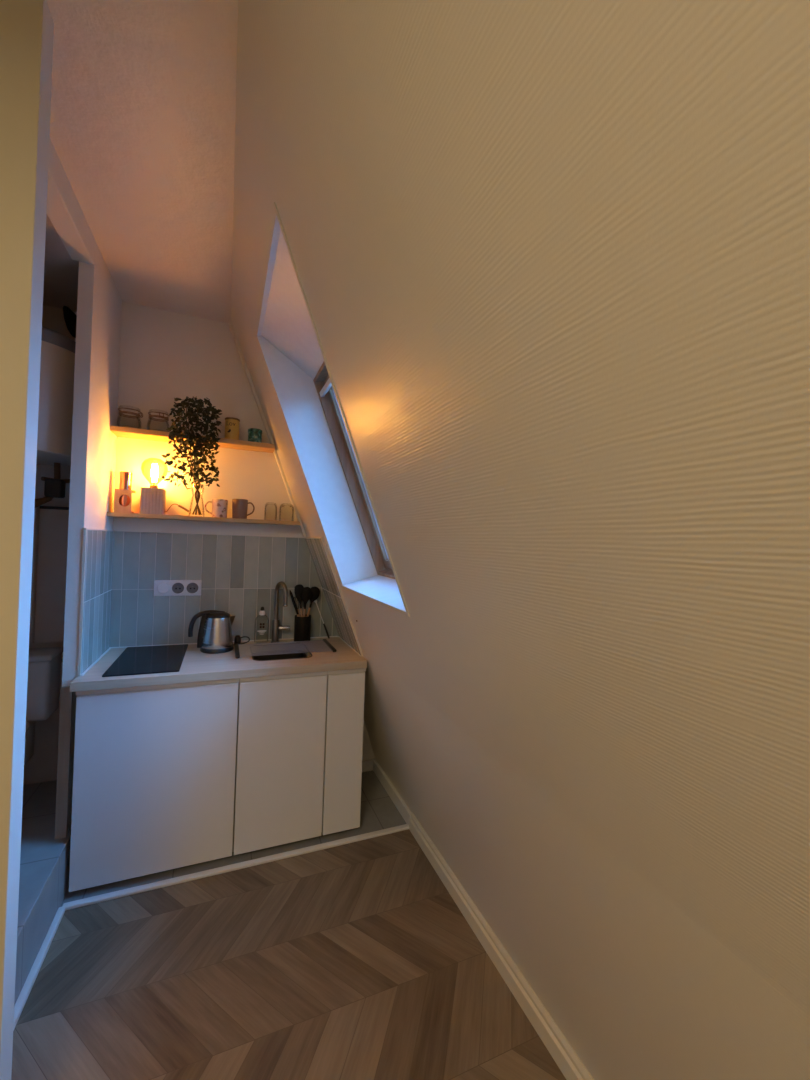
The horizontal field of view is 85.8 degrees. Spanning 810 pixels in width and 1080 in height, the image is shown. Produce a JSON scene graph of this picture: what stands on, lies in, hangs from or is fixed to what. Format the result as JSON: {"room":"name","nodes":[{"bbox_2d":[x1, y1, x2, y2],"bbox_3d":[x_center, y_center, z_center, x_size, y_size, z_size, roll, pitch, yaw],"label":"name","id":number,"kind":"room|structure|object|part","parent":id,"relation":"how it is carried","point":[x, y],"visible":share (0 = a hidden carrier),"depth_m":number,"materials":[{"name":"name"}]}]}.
{"room":"studio apartment","nodes":[
{"label":"studio apartment","id":0,"kind":"room"},
{"bbox_2d":[0,0,53,1079],"bbox_3d":[-2.079,0.050,0.552,2.550,2.795,0.068,2,0,-22],"label":"wall partition","id":1,"kind":"structure","parent":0,"point":[26,26],"depth_m":1.00,"materials":[{"name":"white paint"}]},
{"bbox_2d":[14,780,70,1004],"bbox_3d":[-1.955,1.343,1.409,1.322,0.230,1.480,2,0,-22],"label":"step","id":2,"kind":"structure","parent":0,"point":[44,859],"depth_m":1.69,"materials":[{"name":"grey tile"}]},
{"bbox_2d":[24,647,62,764],"bbox_3d":[-1.845,0.886,1.879,0.416,0.696,0.645,2,0,-22],"label":"toilet","id":3,"kind":"object","parent":2,"relation":"on","point":[43,683],"visible":0.27,"depth_m":2.09,"materials":[{"name":"white ceramic"}]},
{"bbox_3d":[-1.815,0.832,1.810,0.372,0.024,0.494,2,0,-22],"label":"seat lid","id":4,"kind":"part","parent":3,"relation":"part of","materials":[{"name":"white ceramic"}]},
{"bbox_3d":[-1.923,0.559,2.096,0.416,0.030,0.181,2,0,-22],"label":"cistern lid","id":5,"kind":"part","parent":3,"relation":"part of","materials":[{"name":"white ceramic"}]},
{"bbox_2d":[43,213,78,311],"bbox_3d":[-1.948,-1.249,1.428,1.370,0.088,1.480,2,0,-22],"label":"ceiling","id":6,"kind":"structure","parent":0,"point":[60,289],"depth_m":1.95,"materials":[{"name":"paint"}]},
{"bbox_2d":[47,139,121,831],"bbox_3d":[-1.337,0.083,1.663,0.080,2.795,1.435,2,0,-22],"label":"wall","id":7,"kind":"structure","parent":0,"point":[99,302],"depth_m":1.86,"materials":[{"name":"white paint"}]},
{"bbox_2d":[13,906,64,1030],"bbox_3d":[-1.218,1.472,1.375,0.024,0.024,0.782,2,0,-22],"label":"trim","id":8,"kind":"structure","parent":7,"relation":"attached to","point":[19,1005],"depth_m":1.50,"materials":[{"name":"white wood"}]},
{"bbox_2d":[55,686,72,838],"bbox_3d":[-1.437,0.998,1.833,0.040,0.762,0.012,2,0,-22],"label":"trim","id":9,"kind":"structure","parent":7,"relation":"attached to","point":[65,717],"depth_m":1.83,"materials":[{"name":"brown wood"}]},
{"bbox_2d":[80,529,113,675],"bbox_3d":[-1.475,0.266,2.099,0.008,0.626,0.516,2,0,-22],"label":"backsplash","id":10,"kind":"structure","parent":7,"relation":"attached to","point":[99,543],"depth_m":2.06,"materials":[{"name":"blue tile"}]},
{"bbox_2d":[46,0,237,322],"bbox_3d":[-1.242,-1.346,-0.239,3.400,0.100,5.200,2,0,-22],"label":"ceiling","id":11,"kind":"structure","parent":0,"point":[143,92],"depth_m":1.37,"materials":[{"name":"white paint"}]},
{"bbox_2d":[23,301,374,784],"bbox_3d":[-1.452,0.100,2.441,3.150,2.865,0.100,2,0,-22],"label":"wall","id":12,"kind":"structure","parent":0,"point":[165,356],"depth_m":2.45,"materials":[{"name":"white paint"}]},
{"bbox_2d":[29,507,68,643],"bbox_3d":[-1.926,0.172,2.160,0.666,0.685,0.060,2,0,-22],"label":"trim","id":13,"kind":"structure","parent":12,"relation":"attached to","point":[50,535],"depth_m":2.21,"materials":[{"name":"paint"}]},
{"bbox_2d":[40,506,68,509],"bbox_3d":[-1.727,-0.161,2.253,0.250,0.015,0.034,2,0,-22],"label":"trim","id":14,"kind":"structure","parent":12,"relation":"attached to","point":[41,507],"depth_m":2.21,"materials":[{"name":"black metal"}]},
{"bbox_2d":[35,326,75,507],"bbox_3d":[-1.745,-0.497,1.983,0.507,0.878,0.515,2,0,-22],"label":"water heater","id":15,"kind":"object","parent":12,"relation":"attached to","point":[57,363],"visible":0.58,"depth_m":1.90,"materials":[{"name":"white metal"}]},
{"bbox_3d":[-1.739,-0.620,1.981,0.500,0.482,0.500,2,0,-22],"label":"tank","id":16,"kind":"part","parent":15,"relation":"part of","materials":[{"name":"white metal"}]},
{"bbox_2d":[63,306,76,337],"bbox_3d":[-1.662,-1.107,2.237,0.154,0.153,0.078,2,-1,-37],"label":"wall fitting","id":17,"kind":"object","parent":12,"relation":"attached to","point":[70,318],"visible":0.49,"depth_m":2.19,"materials":[{"name":"black metal"}]},
{"bbox_2d":[154,580,201,595],"bbox_3d":[-1.269,0.269,2.443,0.235,0.085,0.021,2,0,-22],"label":"wall socket","id":18,"kind":"object","parent":12,"relation":"attached to","point":[161,587],"visible":1,"depth_m":2.43,"materials":[{"name":"white plastic"}]},
{"bbox_2d":[157,583,169,593],"bbox_3d":[-1.337,0.267,2.412,0.062,0.062,0.007,2,0,-22],"label":"switch","id":19,"kind":"object","parent":18,"relation":"attached to","point":[162,588],"depth_m":2.41,"materials":[{"name":"white plastic"}]},
{"bbox_2d":[172,583,183,592],"bbox_3d":[-1.270,0.269,2.440,0.060,0.060,0.004,2,0,-22],"label":"socket","id":20,"kind":"object","parent":18,"relation":"attached to","point":[176,587],"depth_m":2.44,"materials":[{"name":"grey plastic"}]},
{"bbox_2d":[187,583,197,592],"bbox_3d":[-1.203,0.272,2.467,0.060,0.060,0.004,2,0,-22],"label":"socket","id":21,"kind":"object","parent":18,"relation":"attached to","point":[191,587],"depth_m":2.47,"materials":[{"name":"grey plastic"}]},
{"bbox_2d":[110,426,274,452],"bbox_3d":[-1.148,-0.554,2.429,0.807,0.026,0.144,2,0,-22],"label":"wall shelf","id":22,"kind":"object","parent":12,"relation":"attached to","point":[127,432],"visible":0.82,"depth_m":2.38,"materials":[{"name":"brown wood"}]},
{"bbox_2d":[116,405,142,428],"bbox_3d":[-1.448,-0.638,2.297,0.118,0.119,0.112,2,0,-22],"label":"jar","id":23,"kind":"object","parent":22,"relation":"on","point":[127,407],"visible":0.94,"depth_m":2.28,"materials":[{"name":"clear glass"}]},
{"bbox_3d":[-1.452,-0.620,2.296,0.112,0.082,0.112,2,0,-22],"label":"glass","id":24,"kind":"part","parent":23,"relation":"part of","materials":[{"name":"clear glass"}]},
{"bbox_3d":[-1.450,-0.681,2.296,0.100,0.032,0.100,2,0,-22],"label":"lid","id":25,"kind":"part","parent":23,"relation":"part of","materials":[{"name":"clear glass"}]},
{"bbox_2d":[147,409,169,431],"bbox_3d":[-1.327,-0.634,2.347,0.108,0.119,0.108,2,0,0],"label":"jar","id":26,"kind":"object","parent":22,"relation":"on","point":[166,419],"visible":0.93,"depth_m":2.33,"materials":[{"name":"clear glass"}]},
{"bbox_3d":[-1.325,-0.677,2.347,0.097,0.032,0.097,2,0,-22],"label":"lid","id":27,"kind":"part","parent":26,"relation":"part of","materials":[{"name":"clear glass"}]},
{"bbox_3d":[-1.327,-0.615,2.347,0.109,0.082,0.109,2,0,-22],"label":"glass","id":28,"kind":"part","parent":26,"relation":"part of","materials":[{"name":"clear glass"}]},
{"bbox_2d":[224,417,239,439],"bbox_3d":[-0.986,-0.625,2.487,0.082,0.128,0.082,2,0,-22],"label":"mug","id":29,"kind":"object","parent":22,"relation":"on","point":[232,424],"visible":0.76,"depth_m":2.45,"materials":[{"name":"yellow ceramic"}]},
{"bbox_2d":[248,428,261,442],"bbox_3d":[-0.873,-0.599,2.534,0.080,0.083,0.080,2,0,-22],"label":"tin","id":30,"kind":"object","parent":22,"relation":"on","point":[254,434],"visible":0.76,"depth_m":2.50,"materials":[{"name":"green metal"}]},
{"bbox_3d":[-0.871,-0.631,2.534,0.080,0.019,0.080,2,0,-22],"label":"lid","id":31,"kind":"part","parent":30,"relation":"part of","materials":[{"name":"teal metal"}]},
{"bbox_2d":[107,512,300,525],"bbox_3d":[-1.089,-0.115,2.456,0.967,0.021,0.144,2,0,-22],"label":"wall shelf","id":32,"kind":"object","parent":12,"relation":"attached to","point":[110,514],"visible":1,"depth_m":2.38,"materials":[{"name":"brown wood"}]},
{"bbox_2d":[114,489,135,512],"bbox_3d":[-1.467,-0.201,2.284,0.082,0.122,0.076,2,0,-22],"label":"wooden holder","id":33,"kind":"object","parent":32,"relation":"on","point":[118,493],"visible":0.94,"depth_m":2.25,"materials":[{"name":"brown wood"}]},
{"bbox_2d":[119,471,131,506],"bbox_3d":[-1.468,-0.253,2.287,0.057,0.206,0.057,2,0,-22],"label":"copper canister","id":34,"kind":"object","parent":33,"relation":"in","point":[125,478],"visible":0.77,"depth_m":2.27,"materials":[{"name":"orange metal"}]},
{"bbox_2d":[140,463,188,515],"bbox_3d":[-1.291,-0.285,2.355,0.241,0.303,0.127,2,0,-22],"label":"table lamp","id":35,"kind":"object","parent":32,"relation":"on","point":[152,499],"visible":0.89,"depth_m":2.29,"materials":[{"name":"ceramic"}]},
{"bbox_2d":[189,484,204,516],"bbox_3d":[-1.149,-0.218,2.412,0.082,0.180,0.082,2,0,-22],"label":"glass vase","id":36,"kind":"object","parent":32,"relation":"on","point":[191,502],"visible":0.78,"depth_m":2.41,"materials":[{"name":"clear glass"}]},
{"bbox_2d":[161,396,222,514],"bbox_3d":[-1.136,-0.452,2.324,0.292,0.627,0.218,2,0,-22],"label":"leafy branch","id":37,"kind":"object","parent":36,"relation":"in","point":[191,439],"visible":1,"depth_m":2.29,"materials":[{"name":"green plant"}]},
{"bbox_3d":[-1.137,-0.437,2.357,0.076,0.597,0.162,2,0,8],"label":"stem","id":38,"kind":"part","parent":37,"relation":"part of","materials":[{"name":"plant"}]},
{"bbox_2d":[205,499,227,517],"bbox_3d":[-1.065,-0.177,2.458,0.119,0.103,0.081,2,0,-22],"label":"mug","id":39,"kind":"object","parent":32,"relation":"on","point":[219,506],"visible":0.92,"depth_m":2.43,"materials":[{"name":"ceramic"}]},
{"bbox_2d":[232,499,254,518],"bbox_3d":[-0.932,-0.176,2.512,0.123,0.112,0.086,2,0,-22],"label":"mug","id":40,"kind":"object","parent":32,"relation":"on","point":[239,506],"visible":0.93,"depth_m":2.47,"materials":[{"name":"ceramic"}]},
{"bbox_3d":[-0.890,-0.178,2.516,0.043,0.080,0.013,2,0,-10],"label":"handle","id":41,"kind":"part","parent":40,"relation":"part of","materials":[{"name":"brown ceramic"}]},
{"bbox_2d":[264,502,276,519],"bbox_3d":[-0.791,-0.168,2.570,0.073,0.107,0.071,2,0,-22],"label":"glass tumbler","id":42,"kind":"object","parent":32,"relation":"on","point":[266,504],"visible":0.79,"depth_m":2.58,"materials":[{"name":"clear glass"}]},
{"bbox_2d":[279,503,293,520],"bbox_3d":[-0.707,-0.165,2.605,0.087,0.107,0.085,2,0,-22],"label":"glass tumbler","id":43,"kind":"object","parent":32,"relation":"on","point":[281,505],"visible":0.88,"depth_m":2.62,"materials":[{"name":"clear glass"}]},
{"bbox_2d":[78,528,362,675],"bbox_3d":[-0.894,0.284,2.335,1.263,0.631,0.523,2,0,-22],"label":"trim","id":44,"kind":"structure","parent":12,"relation":"attached to","point":[85,529],"depth_m":1.86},
{"bbox_2d":[110,531,338,646],"bbox_3d":[-0.991,0.286,2.573,1.249,0.626,0.008,2,0,-22],"label":"backsplash","id":45,"kind":"structure","parent":12,"relation":"attached to","point":[239,575],"depth_m":2.51,"materials":[{"name":"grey tile"}]},
{"bbox_2d":[229,321,306,536],"bbox_3d":[-0.819,-0.640,2.616,0.487,1.230,0.045,2,0,-22],"label":"trim","id":46,"kind":"structure","parent":12,"relation":"attached to","point":[230,322],"depth_m":2.59,"materials":[{"name":"white paint"}]},
{"bbox_2d":[362,759,372,771],"bbox_3d":[-0.903,1.469,2.614,1.490,0.070,0.014,2,0,-22],"label":"baseboard","id":47,"kind":"structure","parent":12,"relation":"attached to","point":[367,765],"depth_m":2.88,"materials":[{"name":"white wood"}]},
{"bbox_2d":[11,770,565,1079],"bbox_3d":[-1.053,1.528,-0.143,4.020,0.100,5.200,2,0,-22],"label":"floor","id":48,"kind":"structure","parent":0,"point":[355,960],"depth_m":1.49,"materials":[{"name":"brown wood"}]},
{"bbox_2d":[69,678,238,891],"bbox_3d":[-1.185,1.060,2.170,0.630,0.862,0.556,2,0,-22],"label":"base cabinet","id":49,"kind":"object","parent":48,"relation":"on","point":[154,770],"visible":0.91,"depth_m":1.90,"materials":[{"name":"white laminate"}]},
{"bbox_3d":[-1.070,0.641,1.927,0.630,0.020,0.024,2,0,-22],"label":"finger rail","id":50,"kind":"part","parent":49,"relation":"part of","materials":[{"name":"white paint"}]},
{"bbox_2d":[70,636,366,691],"bbox_3d":[-0.892,0.617,2.289,1.263,0.042,0.596,2,0,-22],"label":"countertop","id":51,"kind":"structure","parent":49,"relation":"on","point":[197,666],"depth_m":2.10,"materials":[{"name":"beige laminate"}]},
{"bbox_2d":[102,644,187,676],"bbox_3d":[-1.254,0.584,2.152,0.295,0.006,0.524,2,0,-22],"label":"induction hob","id":52,"kind":"object","parent":51,"relation":"in","point":[163,658],"visible":1,"depth_m":2.10,"materials":[{"name":"black glass"}]},
{"bbox_2d":[188,610,249,653],"bbox_3d":[-0.994,0.489,2.399,0.168,0.217,0.332,2,-1,37],"label":"electric kettle","id":53,"kind":"object","parent":51,"relation":"on","point":[215,628],"visible":0.94,"depth_m":2.32,"materials":[{"name":"silver metal"}]},
{"bbox_3d":[-1.068,0.447,2.347,0.176,0.138,0.034,2,0,-22],"label":"handle","id":54,"kind":"part","parent":53,"relation":"part of","materials":[{"name":"black plastic"}]},
{"bbox_3d":[-1.014,0.404,2.369,0.123,0.028,0.123,2,0,-22],"label":"lid","id":55,"kind":"part","parent":53,"relation":"part of","materials":[{"name":"black plastic"}]},
{"bbox_3d":[-0.951,0.448,2.395,0.036,0.064,0.048,2,0,-22],"label":"spout","id":56,"kind":"part","parent":53,"relation":"part of","materials":[{"name":"silver metal"}]},
{"bbox_2d":[254,607,268,642],"bbox_3d":[-0.845,0.499,2.571,0.080,0.211,0.051,2,0,-22],"label":"soap bottle","id":57,"kind":"object","parent":51,"relation":"on","point":[262,612],"visible":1,"depth_m":2.56,"materials":[{"name":"clear glass"}]},
{"bbox_2d":[271,581,289,642],"bbox_3d":[-0.735,0.424,2.557,0.107,0.368,0.133,2,0,-5],"label":"tap","id":58,"kind":"object","parent":51,"relation":"on","point":[275,622],"visible":0.97,"depth_m":2.58,"materials":[{"name":"silver metal"}]},
{"bbox_3d":[-0.727,0.360,2.552,0.025,0.237,0.141,2,-1,-41],"label":"spout","id":59,"kind":"part","parent":58,"relation":"part of","materials":[{"name":"silver metal"}]},
{"bbox_3d":[-0.722,0.526,2.606,0.062,0.027,0.027,2,0,-15],"label":"lever","id":60,"kind":"part","parent":58,"relation":"part of","materials":[{"name":"silver metal"}]},
{"bbox_2d":[251,643,312,660],"bbox_3d":[-0.683,0.694,2.377,0.303,0.177,0.348,2,0,-22],"label":"sink","id":61,"kind":"object","parent":51,"relation":"in","point":[293,655],"visible":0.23,"depth_m":2.52,"materials":[{"name":"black metal"}]},
{"bbox_2d":[253,650,306,659],"bbox_3d":[-0.683,0.714,2.377,0.303,0.137,0.348,2,0,-22],"label":"basin","id":62,"kind":"object","parent":61,"relation":"in","point":[294,655],"depth_m":2.53,"materials":[{"name":"black metal"}]},
{"bbox_2d":[234,639,336,657],"bbox_3d":[-0.668,0.599,2.426,0.520,0.014,0.280,2,0,-22],"label":"drying rack","id":63,"kind":"object","parent":51,"relation":"on","point":[323,644],"visible":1,"depth_m":2.41,"materials":[{"name":"silver metal"}]},
{"bbox_3d":[-0.717,0.598,2.544,0.498,0.005,0.005,2,0,-22],"label":"rod","id":64,"kind":"part","parent":63,"relation":"part of","materials":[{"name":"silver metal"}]},
{"bbox_3d":[-0.707,0.598,2.521,0.498,0.005,0.005,2,0,-22],"label":"rod","id":65,"kind":"part","parent":63,"relation":"part of","materials":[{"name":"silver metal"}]},
{"bbox_3d":[-0.697,0.599,2.497,0.498,0.005,0.005,2,0,-22],"label":"rod","id":66,"kind":"part","parent":63,"relation":"part of","materials":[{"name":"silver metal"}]},
{"bbox_3d":[-0.678,0.599,2.450,0.498,0.005,0.005,2,0,-22],"label":"rod","id":67,"kind":"part","parent":63,"relation":"part of","materials":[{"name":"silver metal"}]},
{"bbox_3d":[-0.668,0.599,2.426,0.498,0.005,0.005,2,0,-22],"label":"rod","id":68,"kind":"part","parent":63,"relation":"part of","materials":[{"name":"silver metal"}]},
{"bbox_3d":[-0.688,0.599,2.473,0.498,0.005,0.005,2,0,-22],"label":"rod","id":69,"kind":"part","parent":63,"relation":"part of","materials":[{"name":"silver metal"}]},
{"bbox_3d":[-0.658,0.599,2.402,0.498,0.005,0.005,2,0,-22],"label":"rod","id":70,"kind":"part","parent":63,"relation":"part of","materials":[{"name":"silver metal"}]},
{"bbox_3d":[-0.649,0.599,2.379,0.498,0.005,0.005,2,0,-22],"label":"rod","id":71,"kind":"part","parent":63,"relation":"part of","materials":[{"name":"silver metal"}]},
{"bbox_3d":[-0.639,0.600,2.355,0.498,0.005,0.005,2,0,-22],"label":"rod","id":72,"kind":"part","parent":63,"relation":"part of","materials":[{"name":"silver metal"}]},
{"bbox_3d":[-0.629,0.600,2.331,0.498,0.005,0.005,2,0,-22],"label":"rod","id":73,"kind":"part","parent":63,"relation":"part of","materials":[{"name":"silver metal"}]},
{"bbox_3d":[-0.620,0.600,2.308,0.498,0.005,0.005,2,0,-22],"label":"rod","id":74,"kind":"part","parent":63,"relation":"part of","materials":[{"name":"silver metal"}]},
{"bbox_2d":[294,614,310,641],"bbox_3d":[-0.622,0.536,2.645,0.098,0.154,0.098,2,0,-22],"label":"pot","id":75,"kind":"object","parent":51,"relation":"on","point":[302,625],"visible":0.82,"depth_m":2.60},
{"bbox_2d":[290,590,298,616],"bbox_3d":[-0.660,0.451,2.612,0.074,0.305,0.011,2,-1,-31],"label":"tool","id":76,"kind":"object","parent":75,"relation":"in","point":[291,594],"visible":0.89,"depth_m":2.61,"materials":[{"name":"black plastic"}]},
{"bbox_2d":[294,584,303,616],"bbox_3d":[-0.636,0.436,2.636,0.074,0.337,0.015,2,0,-30],"label":"spatula","id":77,"kind":"object","parent":75,"relation":"in","point":[298,588],"visible":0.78,"depth_m":2.63,"materials":[{"name":"black plastic"}]},
{"bbox_2d":[301,587,311,616],"bbox_3d":[-0.604,0.442,2.610,0.070,0.327,0.050,2,0,29],"label":"serving spoon","id":78,"kind":"object","parent":75,"relation":"in","point":[306,593],"visible":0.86,"depth_m":2.60,"materials":[{"name":"black plastic"}]},
{"bbox_2d":[306,587,319,616],"bbox_3d":[-0.581,0.446,2.671,0.114,0.323,0.039,2,0,-22],"label":"ladle","id":79,"kind":"object","parent":75,"relation":"in","point":[315,590],"visible":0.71,"depth_m":2.67,"materials":[{"name":"black plastic"}]},
{"bbox_2d":[314,600,329,638],"bbox_3d":[-0.518,0.488,2.708,0.109,0.247,0.021,2,0,-6],"label":"tool","id":80,"kind":"object","parent":51,"relation":"on","point":[315,601],"visible":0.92,"depth_m":2.71,"materials":[{"name":"black plastic"}]},
{"bbox_2d":[63,824,408,910],"bbox_3d":[-0.675,1.500,2.037,1.515,0.014,0.030,2,0,-22],"label":"trim","id":81,"kind":"structure","parent":48,"relation":"on","point":[198,875],"depth_m":1.97,"materials":[{"name":"white wood"}]},
{"bbox_2d":[233,671,327,854],"bbox_3d":[-0.701,1.078,2.369,0.415,0.862,0.556,2,0,-22],"label":"base cabinet","id":82,"kind":"object","parent":48,"relation":"on","point":[279,775],"visible":0.88,"depth_m":2.11,"materials":[{"name":"white laminate"}]},
{"bbox_3d":[-0.585,0.659,2.126,0.415,0.020,0.024,2,0,-22],"label":"finger rail","id":83,"kind":"part","parent":82,"relation":"part of","materials":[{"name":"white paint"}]},
{"bbox_2d":[322,668,365,834],"bbox_3d":[-0.415,1.088,2.487,0.198,0.862,0.556,2,0,-22],"label":"base cabinet","id":84,"kind":"object","parent":48,"relation":"on","point":[341,806],"visible":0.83,"depth_m":2.23,"materials":[{"name":"white plastic"}]},
{"bbox_3d":[-0.300,0.670,2.244,0.198,0.020,0.024,2,0,-22],"label":"finger rail","id":85,"kind":"part","parent":84,"relation":"part of","materials":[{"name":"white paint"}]},
{"bbox_2d":[231,0,809,1079],"bbox_3d":[0.523,-0.043,0.495,1.403,3.218,5.100,2,0,-22],"label":"wall","id":86,"kind":"structure","parent":0,"point":[551,257],"depth_m":0.60,"materials":[{"name":"beige paint"}]},
{"bbox_2d":[257,215,323,379],"bbox_3d":[-0.408,-0.869,1.697,0.270,0.167,0.845,2,0,-22],"label":"window reveal","id":87,"kind":"object","parent":86,"relation":"attached to","point":[285,322],"depth_m":1.76,"materials":[{"name":"white paint"}]},
{"bbox_2d":[257,335,377,584],"bbox_3d":[-0.416,-0.363,2.154,0.639,1.173,0.001,2,0,-22],"label":"window reveal","id":88,"kind":"structure","parent":86,"relation":"attached to","point":[296,391],"depth_m":2.15,"materials":[{"name":"white paint"}]},
{"bbox_2d":[305,538,362,656],"bbox_3d":[-0.425,0.306,2.530,0.250,0.629,0.517,2,0,-22],"label":"backsplash","id":89,"kind":"structure","parent":86,"relation":"attached to","point":[315,546],"depth_m":2.50,"materials":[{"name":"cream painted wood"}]},
{"bbox_2d":[273,202,409,616],"bbox_3d":[-0.341,-0.359,1.720,0.465,1.194,0.859,2,0,-22],"label":"trim","id":90,"kind":"structure","parent":86,"relation":"attached to","point":[401,611],"depth_m":1.33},
{"bbox_2d":[313,362,394,578],"bbox_3d":[-0.097,-0.313,1.828,0.451,0.984,0.845,2,0,-22],"label":"window","id":91,"kind":"structure","parent":86,"relation":"in","point":[322,381],"depth_m":2.18,"materials":[{"name":"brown wood"}]},
{"bbox_3d":[-0.254,-0.709,1.761,0.025,0.027,0.805,2,0,-22],"label":"handle","id":92,"kind":"part","parent":91,"relation":"part of","materials":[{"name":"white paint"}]},
{"bbox_2d":[343,575,405,610],"bbox_3d":[-0.066,0.206,1.845,0.188,0.054,0.845,2,0,-22],"label":"window sill","id":93,"kind":"structure","parent":86,"relation":"attached to","point":[382,588],"depth_m":1.90,"materials":[{"name":"white paint"}]},
{"bbox_2d":[373,759,593,1079],"bbox_3d":[0.744,1.503,0.596,0.029,0.084,5.000,2,0,-22],"label":"baseboard","id":94,"kind":"structure","parent":86,"relation":"attached to","point":[561,1051],"depth_m":1.56,"materials":[{"name":"white wood"}]}
]}

